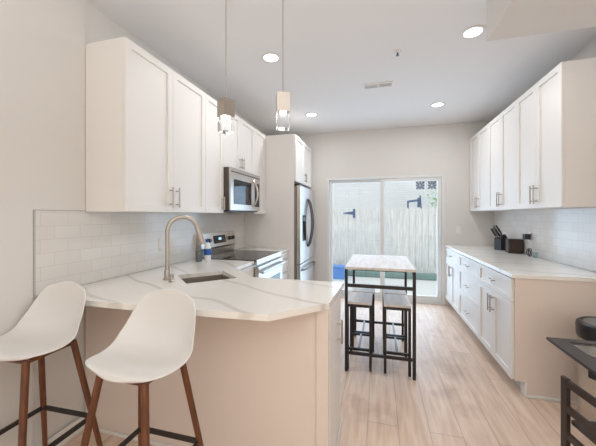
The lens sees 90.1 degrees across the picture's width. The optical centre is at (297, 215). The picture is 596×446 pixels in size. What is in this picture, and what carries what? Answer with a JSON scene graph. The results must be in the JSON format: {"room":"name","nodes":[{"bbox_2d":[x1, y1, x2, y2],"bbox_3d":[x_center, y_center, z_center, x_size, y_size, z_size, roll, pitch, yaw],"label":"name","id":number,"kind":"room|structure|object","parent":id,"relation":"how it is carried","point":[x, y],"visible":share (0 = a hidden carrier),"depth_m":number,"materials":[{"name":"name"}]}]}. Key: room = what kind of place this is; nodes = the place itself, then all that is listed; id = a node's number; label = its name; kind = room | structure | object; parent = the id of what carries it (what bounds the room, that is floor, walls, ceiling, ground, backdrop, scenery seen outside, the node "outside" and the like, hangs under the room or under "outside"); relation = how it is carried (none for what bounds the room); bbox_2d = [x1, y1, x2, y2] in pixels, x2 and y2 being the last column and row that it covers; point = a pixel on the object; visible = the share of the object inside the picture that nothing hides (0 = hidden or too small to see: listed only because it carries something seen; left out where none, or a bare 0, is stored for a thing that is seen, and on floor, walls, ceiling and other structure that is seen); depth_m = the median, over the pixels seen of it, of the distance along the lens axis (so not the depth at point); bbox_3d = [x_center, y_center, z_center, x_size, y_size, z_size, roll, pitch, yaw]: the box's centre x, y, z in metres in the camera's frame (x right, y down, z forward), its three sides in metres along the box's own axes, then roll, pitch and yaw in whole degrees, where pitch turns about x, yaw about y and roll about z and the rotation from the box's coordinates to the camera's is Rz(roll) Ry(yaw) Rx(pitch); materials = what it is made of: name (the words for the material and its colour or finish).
{"room":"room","nodes":[
{"label":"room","id":0,"kind":"room"},
{"bbox_2d":[0,0,268,445],"bbox_3d":[-1.531,-0.016,1.478,0.110,2.740,8.050,0,0,15],"label":"wall","id":1,"kind":"structure","parent":0,"point":[43,43],"depth_m":1.64,"materials":[{"name":"white paint"}]},
{"bbox_2d":[33,209,85,295],"bbox_3d":[-1.401,0.202,1.758,0.014,0.471,0.296,0,0,15],"label":"trim","id":2,"kind":"structure","parent":1,"relation":"attached to","point":[34,210],"depth_m":1.62,"materials":[{"name":"grey tile"}]},
{"bbox_2d":[38,417,84,445],"bbox_3d":[-1.938,1.308,-0.255,0.011,0.089,4.452,0,0,15],"label":"baseboard","id":3,"kind":"structure","parent":1,"relation":"attached to","point":[54,437],"depth_m":1.78,"materials":[{"name":"white wood"}]},
{"bbox_2d":[36,211,244,294],"bbox_3d":[-1.095,0.204,2.893,0.010,0.465,2.630,0,0,15],"label":"wall tile","id":4,"kind":"structure","parent":1,"relation":"attached to","point":[79,247],"depth_m":2.08,"materials":[{"name":"white tile"}]},
{"bbox_2d":[159,237,164,250],"bbox_3d":[-1.174,0.244,2.567,0.008,0.114,0.072,0,0,15],"label":"wall outlet","id":5,"kind":"object","parent":4,"relation":"attached to","point":[162,239],"visible":1,"depth_m":2.56,"materials":[{"name":"white plastic"}]},
{"bbox_2d":[86,37,204,212],"bbox_3d":[-1.075,-0.561,2.273,0.351,1.071,0.868,0,0,15],"label":"upper cabinet","id":6,"kind":"object","parent":1,"relation":"attached to","point":[145,122],"visible":1,"depth_m":1.95,"materials":[{"name":"white wood"}]},
{"bbox_2d":[205,93,224,212],"bbox_3d":[-0.918,-0.561,2.849,0.351,1.071,0.322,0,0,15],"label":"upper cabinet","id":7,"kind":"object","parent":1,"relation":"attached to","point":[214,141],"visible":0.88,"depth_m":2.81,"materials":[{"name":"white wood"}]},
{"bbox_2d":[224,114,253,173],"bbox_3d":[-0.776,-0.794,3.371,0.351,0.606,0.759,0,0,15],"label":"upper cabinet","id":8,"kind":"object","parent":1,"relation":"attached to","point":[238,145],"visible":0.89,"depth_m":3.33,"materials":[{"name":"white wood"}]},
{"bbox_2d":[224,167,259,211],"bbox_3d":[-0.723,-0.266,3.357,0.456,0.443,0.754,0,0,15],"label":"microwave","id":9,"kind":"object","parent":1,"relation":"attached to","point":[241,188],"visible":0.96,"depth_m":3.18,"materials":[{"name":"grey metal"}]},
{"bbox_2d":[232,128,265,213],"bbox_3d":[-0.626,-0.561,3.926,0.351,1.071,0.389,0,0,15],"label":"upper cabinet","id":10,"kind":"object","parent":1,"relation":"attached to","point":[259,138],"visible":0.27,"depth_m":3.92,"materials":[{"name":"white wood"}]},
{"bbox_2d":[294,134,310,187],"bbox_3d":[-0.236,-0.781,4.542,0.758,0.631,0.955,0,0,15],"label":"upper cabinet","id":11,"kind":"object","parent":1,"relation":"attached to","point":[302,152],"visible":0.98,"depth_m":4.35,"materials":[{"name":"white wood"}]},
{"bbox_2d":[62,298,595,445],"bbox_3d":[0.584,1.394,0.852,4.520,0.080,8.150,0,0,15],"label":"floor","id":12,"kind":"structure","parent":0,"point":[460,395],"depth_m":2.21,"materials":[{"name":"brown wood"}]},
{"bbox_2d":[0,281,102,445],"bbox_3d":[-1.256,0.849,1.413,0.433,1.011,0.433,0,0,13],"label":"bar stool","id":13,"kind":"object","parent":12,"relation":"on","point":[51,324],"visible":1,"depth_m":1.50,"materials":[{"name":"white plastic"}]},
{"bbox_2d":[80,289,203,445],"bbox_3d":[-0.650,0.849,1.249,0.433,1.011,0.433,0,0,15],"label":"bar stool","id":14,"kind":"object","parent":12,"relation":"on","point":[156,340],"visible":1,"depth_m":1.32,"materials":[{"name":"white plastic"}]},
{"bbox_2d":[85,306,328,445],"bbox_3d":[-0.601,0.911,1.700,1.566,0.883,0.031,0,0,15],"label":"panel","id":15,"kind":"object","parent":12,"relation":"on","point":[253,383],"visible":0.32,"depth_m":1.62,"materials":[{"name":"beige wood"}]},
{"bbox_2d":[195,231,285,278],"bbox_3d":[-0.602,0.771,3.324,0.752,1.164,0.756,0,0,15],"label":"range","id":16,"kind":"object","parent":12,"relation":"on","point":[267,264],"visible":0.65,"depth_m":3.29,"materials":[{"name":"silver metal"}]},
{"bbox_2d":[202,250,279,261],"bbox_3d":[-0.608,0.440,3.325,0.620,0.016,0.756,0,0,15],"label":"cooktop","id":17,"kind":"object","parent":16,"relation":"in","point":[243,255],"depth_m":3.23,"materials":[{"name":"black glass"}]},
{"bbox_2d":[240,265,253,276],"bbox_3d":[-0.765,0.911,2.759,0.658,0.883,0.409,0,0,15],"label":"base cabinet","id":18,"kind":"object","parent":12,"relation":"on","point":[249,270],"visible":0.03,"depth_m":2.80,"materials":[{"name":"white"}]},
{"bbox_2d":[245,134,293,278],"bbox_3d":[-0.403,0.128,4.080,0.724,2.450,0.021,0,0,15],"label":"panel","id":19,"kind":"object","parent":12,"relation":"on","point":[275,228],"visible":0.36,"depth_m":4.04,"materials":[{"name":"white wood"}]},
{"bbox_2d":[279,251,287,278],"bbox_3d":[-0.460,0.911,3.882,0.658,0.883,0.385,0,0,15],"label":"base cabinet","id":20,"kind":"object","parent":12,"relation":"on","point":[284,255],"visible":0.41,"depth_m":3.86,"materials":[{"name":"white wood"}]},
{"bbox_2d":[235,247,288,252],"bbox_3d":[-0.485,0.454,3.888,0.644,0.030,0.387,0,0,15],"label":"countertop","id":21,"kind":"structure","parent":20,"relation":"on","point":[282,250],"depth_m":3.87,"materials":[{"name":"white stone"}]},
{"bbox_2d":[294,184,314,280],"bbox_3d":[-0.157,0.461,4.513,0.803,1.784,0.905,0,0,15],"label":"refrigerator","id":22,"kind":"object","parent":12,"relation":"on","point":[304,262],"visible":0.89,"depth_m":4.16,"materials":[{"name":"grey metal"}]},
{"bbox_2d":[329,292,342,445],"bbox_3d":[-0.061,0.911,1.805,0.657,0.883,0.452,0,0,15],"label":"base cabinet","id":23,"kind":"object","parent":12,"relation":"on","point":[335,322],"visible":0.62,"depth_m":1.71,"materials":[{"name":"white wood"}]},
{"bbox_2d":[81,259,343,320],"bbox_3d":[-0.473,0.454,2.132,1.587,0.030,1.468,0,0,15],"label":"countertop","id":24,"kind":"structure","parent":23,"relation":"on","point":[244,296],"depth_m":1.72,"materials":[{"name":"white stone"}]},
{"bbox_2d":[169,274,174,281],"bbox_3d":[-0.837,0.413,1.973,0.040,0.050,0.040,0,0,15],"label":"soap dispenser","id":25,"kind":"object","parent":24,"relation":"on","point":[171,275],"visible":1,"depth_m":1.96,"materials":[{"name":"silver metal"}]},
{"bbox_2d":[163,215,205,279],"bbox_3d":[-0.806,0.216,2.120,0.288,0.444,0.086,0,0,-30],"label":"kitchen faucet","id":26,"kind":"object","parent":24,"relation":"on","point":[201,239],"visible":0.93,"depth_m":2.05,"materials":[{"name":"silver metal"}]},
{"bbox_2d":[196,242,201,260],"bbox_3d":[-0.947,0.331,2.848,0.068,0.215,0.068,0,0,-13],"label":"hand soap bottle","id":27,"kind":"object","parent":24,"relation":"on","point":[198,253],"visible":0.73,"depth_m":2.82,"materials":[{"name":"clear plastic"}]},
{"bbox_2d":[182,274,230,283],"bbox_3d":[-0.662,0.566,2.151,0.364,0.189,0.349,0,0,-32],"label":"sink","id":28,"kind":"object","parent":24,"relation":"in","point":[212,277],"visible":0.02,"depth_m":2.30,"materials":[{"name":"silver metal"}]},
{"bbox_2d":[204,238,210,260],"bbox_3d":[-0.876,0.329,2.880,0.071,0.218,0.071,0,0,-2],"label":"dish soap bottle","id":29,"kind":"object","parent":24,"relation":"on","point":[207,249],"visible":1,"depth_m":2.86,"materials":[{"name":"white plastic"}]},
{"bbox_2d":[348,291,372,371],"bbox_3d":[0.581,1.056,2.780,0.220,0.594,0.360,0,0,15],"label":"counter stool","id":30,"kind":"object","parent":12,"relation":"on","point":[355,299],"visible":0.86,"depth_m":2.63,"materials":[{"name":"black metal"}]},
{"bbox_2d":[352,283,374,351],"bbox_3d":[0.695,1.056,3.153,0.220,0.594,0.360,0,0,15],"label":"counter stool","id":31,"kind":"object","parent":12,"relation":"on","point":[354,289],"visible":0.6,"depth_m":3.02,"materials":[{"name":"grey metal"}]},
{"bbox_2d":[345,254,415,380],"bbox_3d":[0.799,0.897,2.923,0.581,0.911,0.860,0,0,15],"label":"pub table","id":32,"kind":"object","parent":12,"relation":"on","point":[384,263],"visible":0.88,"depth_m":2.58,"materials":[{"name":"black metal"}]},
{"bbox_2d":[383,285,406,352],"bbox_3d":[0.990,1.056,3.073,0.220,0.594,0.360,0,0,15],"label":"counter stool","id":33,"kind":"object","parent":12,"relation":"on","point":[385,291],"visible":0.42,"depth_m":3.02,"materials":[{"name":"grey metal"}]},
{"bbox_2d":[383,294,410,376],"bbox_3d":[0.889,1.056,2.696,0.220,0.594,0.360,0,0,15],"label":"counter stool","id":34,"kind":"object","parent":12,"relation":"on","point":[391,301],"visible":0.98,"depth_m":2.55,"materials":[{"name":"grey metal"}]},
{"bbox_2d":[445,247,459,313],"bbox_3d":[2.423,0.911,4.036,0.693,0.883,0.789,0,0,15],"label":"base cabinet","id":35,"kind":"object","parent":12,"relation":"on","point":[451,257],"visible":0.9,"depth_m":4.07,"materials":[{"name":"white wood"}]},
{"bbox_2d":[459,254,478,338],"bbox_3d":[2.218,0.911,3.284,0.693,0.883,0.769,0,0,15],"label":"base cabinet","id":36,"kind":"object","parent":12,"relation":"on","point":[468,268],"visible":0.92,"depth_m":3.32,"materials":[{"name":"white wood"}]},
{"bbox_2d":[479,263,595,404],"bbox_3d":[2.014,0.911,2.530,0.693,0.883,0.789,0,0,15],"label":"base cabinet","id":37,"kind":"object","parent":12,"relation":"on","point":[517,316],"visible":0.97,"depth_m":2.21,"materials":[{"name":"white wood"}]},
{"bbox_2d":[445,245,595,281],"bbox_3d":[2.230,0.454,3.280,0.653,0.030,2.356,0,0,15],"label":"countertop","id":38,"kind":"structure","parent":37,"relation":"on","point":[513,265],"depth_m":2.62,"materials":[{"name":"white stone"}]},
{"bbox_2d":[491,225,506,249],"bbox_3d":[2.579,0.277,3.807,0.222,0.322,0.100,0,0,-13],"label":"knife block","id":39,"kind":"object","parent":38,"relation":"on","point":[500,239],"visible":0.98,"depth_m":3.77,"materials":[{"name":"black plastic"}]},
{"bbox_2d":[506,238,523,253],"bbox_3d":[2.549,0.355,3.502,0.148,0.165,0.124,0,0,21],"label":"box","id":40,"kind":"object","parent":38,"relation":"on","point":[512,245],"visible":0.96,"depth_m":3.45,"materials":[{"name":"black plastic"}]},
{"bbox_2d":[546,337,595,375],"bbox_3d":[1.463,0.979,0.875,0.754,0.749,1.055,0,0,15],"label":"dining table","id":41,"kind":"object","parent":12,"relation":"on","point":[567,346],"visible":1,"depth_m":1.34,"materials":[{"name":"grey"}]},
{"bbox_2d":[561,375,595,445],"bbox_3d":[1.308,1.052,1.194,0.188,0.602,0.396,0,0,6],"label":"chair","id":42,"kind":"object","parent":12,"relation":"on","point":[588,428],"visible":1,"depth_m":1.34,"materials":[{"name":"black wood"}]},
{"bbox_2d":[575,316,595,420],"bbox_3d":[1.935,1.012,1.842,0.320,0.683,0.320,0,0,15],"label":"trash can","id":43,"kind":"object","parent":12,"relation":"on","point":[585,326],"visible":0.63,"depth_m":1.85,"materials":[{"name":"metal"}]},
{"bbox_2d":[86,0,595,134],"bbox_3d":[0.632,-1.426,0.839,4.660,0.080,8.190,0,0,15],"label":"ceiling","id":44,"kind":"structure","parent":0,"point":[328,50],"depth_m":2.59,"materials":[{"name":"white paint"}]},
{"bbox_2d":[217,97,234,134],"bbox_3d":[-0.416,-0.933,1.719,0.110,0.904,0.110,0,0,43],"label":"pendant light","id":45,"kind":"object","parent":44,"relation":"hanging from","point":[225,106],"visible":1,"depth_m":1.69,"materials":[{"name":"glass"}]},
{"bbox_2d":[261,52,280,62],"bbox_3d":[-0.236,-1.381,2.606,0.170,0.008,0.170,0,0,15],"label":"recessed light","id":46,"kind":"object","parent":44,"relation":"in","point":[270,57],"visible":1,"depth_m":2.60,"materials":[{"name":"white"}]},
{"bbox_2d":[276,91,289,130],"bbox_3d":[-0.082,-0.929,1.628,0.110,0.910,0.110,0,0,-9],"label":"pendant light","id":47,"kind":"object","parent":44,"relation":"hanging from","point":[282,98],"visible":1,"depth_m":1.59,"materials":[{"name":"glass"}]},
{"bbox_2d":[305,112,317,116],"bbox_3d":[0.185,-1.381,4.073,0.170,0.008,0.170,0,0,15],"label":"recessed light","id":48,"kind":"object","parent":44,"relation":"in","point":[311,114],"visible":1,"depth_m":4.06,"materials":[{"name":"white"}]},
{"bbox_2d":[363,81,392,88],"bbox_3d":[0.848,-1.381,3.154,0.300,0.008,0.110,0,0,15],"label":"ceiling vent","id":49,"kind":"object","parent":44,"relation":"in","point":[382,84],"visible":1,"depth_m":3.15,"materials":[{"name":"white metal"}]},
{"bbox_2d":[394,50,400,55],"bbox_3d":[0.840,-1.369,2.511,0.060,0.033,0.060,0,0,15],"label":"sprinkler","id":50,"kind":"object","parent":44,"relation":"attached to","point":[397,52],"visible":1,"depth_m":2.50,"materials":[{"name":"white metal"}]},
{"bbox_2d":[430,102,444,106],"bbox_3d":[1.739,-1.381,3.707,0.170,0.008,0.170,0,0,15],"label":"recessed light","id":51,"kind":"object","parent":44,"relation":"in","point":[437,104],"visible":1,"depth_m":3.69,"materials":[{"name":"white plastic"}]},
{"bbox_2d":[460,25,485,38],"bbox_3d":[1.320,-1.381,2.244,0.170,0.008,0.170,0,0,15],"label":"recessed light","id":52,"kind":"object","parent":44,"relation":"in","point":[472,32],"visible":1,"depth_m":2.24,"materials":[{"name":"white"}]},
{"bbox_2d":[297,121,493,298],"bbox_3d":[1.216,-0.016,4.841,3.450,2.740,0.120,0,0,15],"label":"wall","id":53,"kind":"structure","parent":0,"point":[443,148],"depth_m":4.64,"materials":[{"name":"white paint"}]},
{"bbox_2d":[327,174,444,304],"bbox_3d":[1.359,0.362,4.765,1.808,1.984,0.120,0,0,15],"label":"door","id":54,"kind":"structure","parent":53,"relation":"in","point":[439,299],"depth_m":4.71,"materials":[{"name":"white plastic"}]},
{"bbox_2d":[456,226,460,233],"bbox_3d":[2.400,0.214,4.452,0.072,0.114,0.009,0,0,15],"label":"light switch","id":55,"kind":"object","parent":53,"relation":"attached to","point":[458,228],"visible":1,"depth_m":4.45,"materials":[{"name":"white plastic"}]},
{"bbox_2d":[487,0,595,40],"bbox_3d":[1.737,-1.210,0.254,1.980,0.349,2.600,0,0,15],"label":"wall","id":56,"kind":"structure","parent":0,"point":[506,19],"depth_m":1.57,"materials":[{"name":"white paint"}]},
{"bbox_2d":[513,38,595,272],"bbox_3d":[2.358,-0.016,0.422,1.070,2.740,8.050,0,0,15],"label":"wall","id":57,"kind":"structure","parent":0,"point":[589,51],"depth_m":2.42,"materials":[{"name":"white paint"}]},
{"bbox_2d":[470,124,512,210],"bbox_3d":[2.579,-0.601,3.999,0.354,1.071,0.779,0,0,15],"label":"upper cabinet","id":58,"kind":"object","parent":57,"relation":"attached to","point":[478,142],"visible":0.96,"depth_m":3.99,"materials":[{"name":"white wood"}]},
{"bbox_2d":[488,101,538,209],"bbox_3d":[2.376,-0.601,3.250,0.354,1.071,0.772,0,0,15],"label":"upper cabinet","id":59,"kind":"object","parent":57,"relation":"attached to","point":[502,129],"visible":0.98,"depth_m":3.24,"materials":[{"name":"white wood"}]},
{"bbox_2d":[494,207,595,271],"bbox_3d":[2.553,0.186,3.203,0.010,0.501,2.339,0,0,15],"label":"wall tile","id":60,"kind":"structure","parent":57,"relation":"attached to","point":[564,236],"depth_m":2.81,"materials":[{"name":"white tile"}]},
{"bbox_2d":[523,234,531,255],"bbox_3d":[2.507,0.319,3.232,0.063,0.232,0.215,0,0,24],"label":"charger","id":61,"kind":"object","parent":60,"relation":"attached to","point":[525,236],"visible":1,"depth_m":3.26,"materials":[{"name":"black plastic"}]},
{"bbox_2d":[516,58,595,208],"bbox_3d":[2.176,-0.601,2.516,0.354,1.071,0.746,0,0,15],"label":"upper cabinet","id":62,"kind":"object","parent":57,"relation":"attached to","point":[556,117],"visible":1,"depth_m":2.23,"materials":[{"name":"white wood"}]},
{"label":"outside","id":63,"kind":"structure","parent":0,"visible":0},
{"bbox_2d":[333,258,436,295],"bbox_3d":[2.758,1.504,10.160,16.000,0.100,10.945,0,0,15],"label":"ground","id":64,"kind":"structure","parent":63,"point":[423,287],"depth_m":6.48,"materials":[{"name":"white concrete"}]},
{"bbox_2d":[333,264,345,278],"bbox_3d":[0.923,1.309,6.951,0.380,0.290,0.320,0,0,15],"label":"storage bin","id":65,"kind":"object","parent":64,"relation":"on","point":[338,270],"visible":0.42,"depth_m":6.81,"materials":[{"name":"blue plastic"}]},
{"bbox_2d":[333,208,354,269],"bbox_3d":[0.544,0.625,7.652,1.840,1.637,0.078,0,0,15],"label":"gate","id":66,"kind":"object","parent":64,"relation":"on","point":[342,219],"visible":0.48,"depth_m":7.47,"materials":[{"name":"white wood"}]},
{"bbox_2d":[333,181,413,259],"bbox_3d":[2.808,-1.596,9.962,12.200,6.100,0.300,0,0,15],"label":"building","id":67,"kind":"structure","parent":64,"relation":"on","point":[397,194],"depth_m":9.91,"materials":[{"name":"paint"}]},
{"bbox_2d":[348,270,436,280],"bbox_3d":[2.784,1.389,6.819,6.600,0.129,0.180,0,0,15],"label":"strip","id":68,"kind":"object","parent":64,"relation":"on","point":[400,275],"visible":0.14,"depth_m":6.89,"materials":[{"name":"teal"}]},
{"bbox_2d":[356,207,436,273],"bbox_3d":[3.735,0.613,6.792,4.750,1.661,0.066,0,0,15],"label":"wooden fence","id":69,"kind":"object","parent":64,"relation":"on","point":[399,219],"visible":0.37,"depth_m":7.08,"materials":[{"name":"white wood"}]},
{"bbox_2d":[407,195,421,208],"bbox_3d":[3.041,0.464,7.775,0.364,1.981,0.060,0,0,15],"label":"metal frame","id":70,"kind":"object","parent":64,"relation":"on","point":[418,200],"visible":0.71,"depth_m":7.74,"materials":[{"name":"blue metal"}]},
{"bbox_2d":[413,190,436,267],"bbox_3d":[3.753,0.370,8.385,0.950,2.168,0.150,0,0,15],"label":"wall","id":71,"kind":"structure","parent":64,"relation":"on","point":[425,201],"depth_m":8.35,"materials":[{"name":"paint"}]},
{"bbox_2d":[414,181,425,190],"bbox_3d":[3.468,-0.856,8.462,0.280,0.280,0.150,0,0,15],"label":"block","id":72,"kind":"object","parent":71,"relation":"on","point":[418,185],"visible":0.97,"depth_m":8.43,"materials":[{"name":"white concrete"}]},
{"bbox_2d":[426,181,436,189],"bbox_3d":[3.767,-0.856,8.381,0.280,0.280,0.150,0,0,15],"label":"block","id":73,"kind":"object","parent":71,"relation":"on","point":[429,184],"visible":0.85,"depth_m":8.36,"materials":[{"name":"white concrete"}]},
{"bbox_2d":[427,186,436,206],"bbox_3d":[3.616,0.253,7.451,0.711,2.403,0.685,0,0,15],"label":"leafy shrub","id":74,"kind":"object","parent":64,"relation":"on","point":[432,186],"visible":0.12,"depth_m":7.47,"materials":[{"name":"green plant"}]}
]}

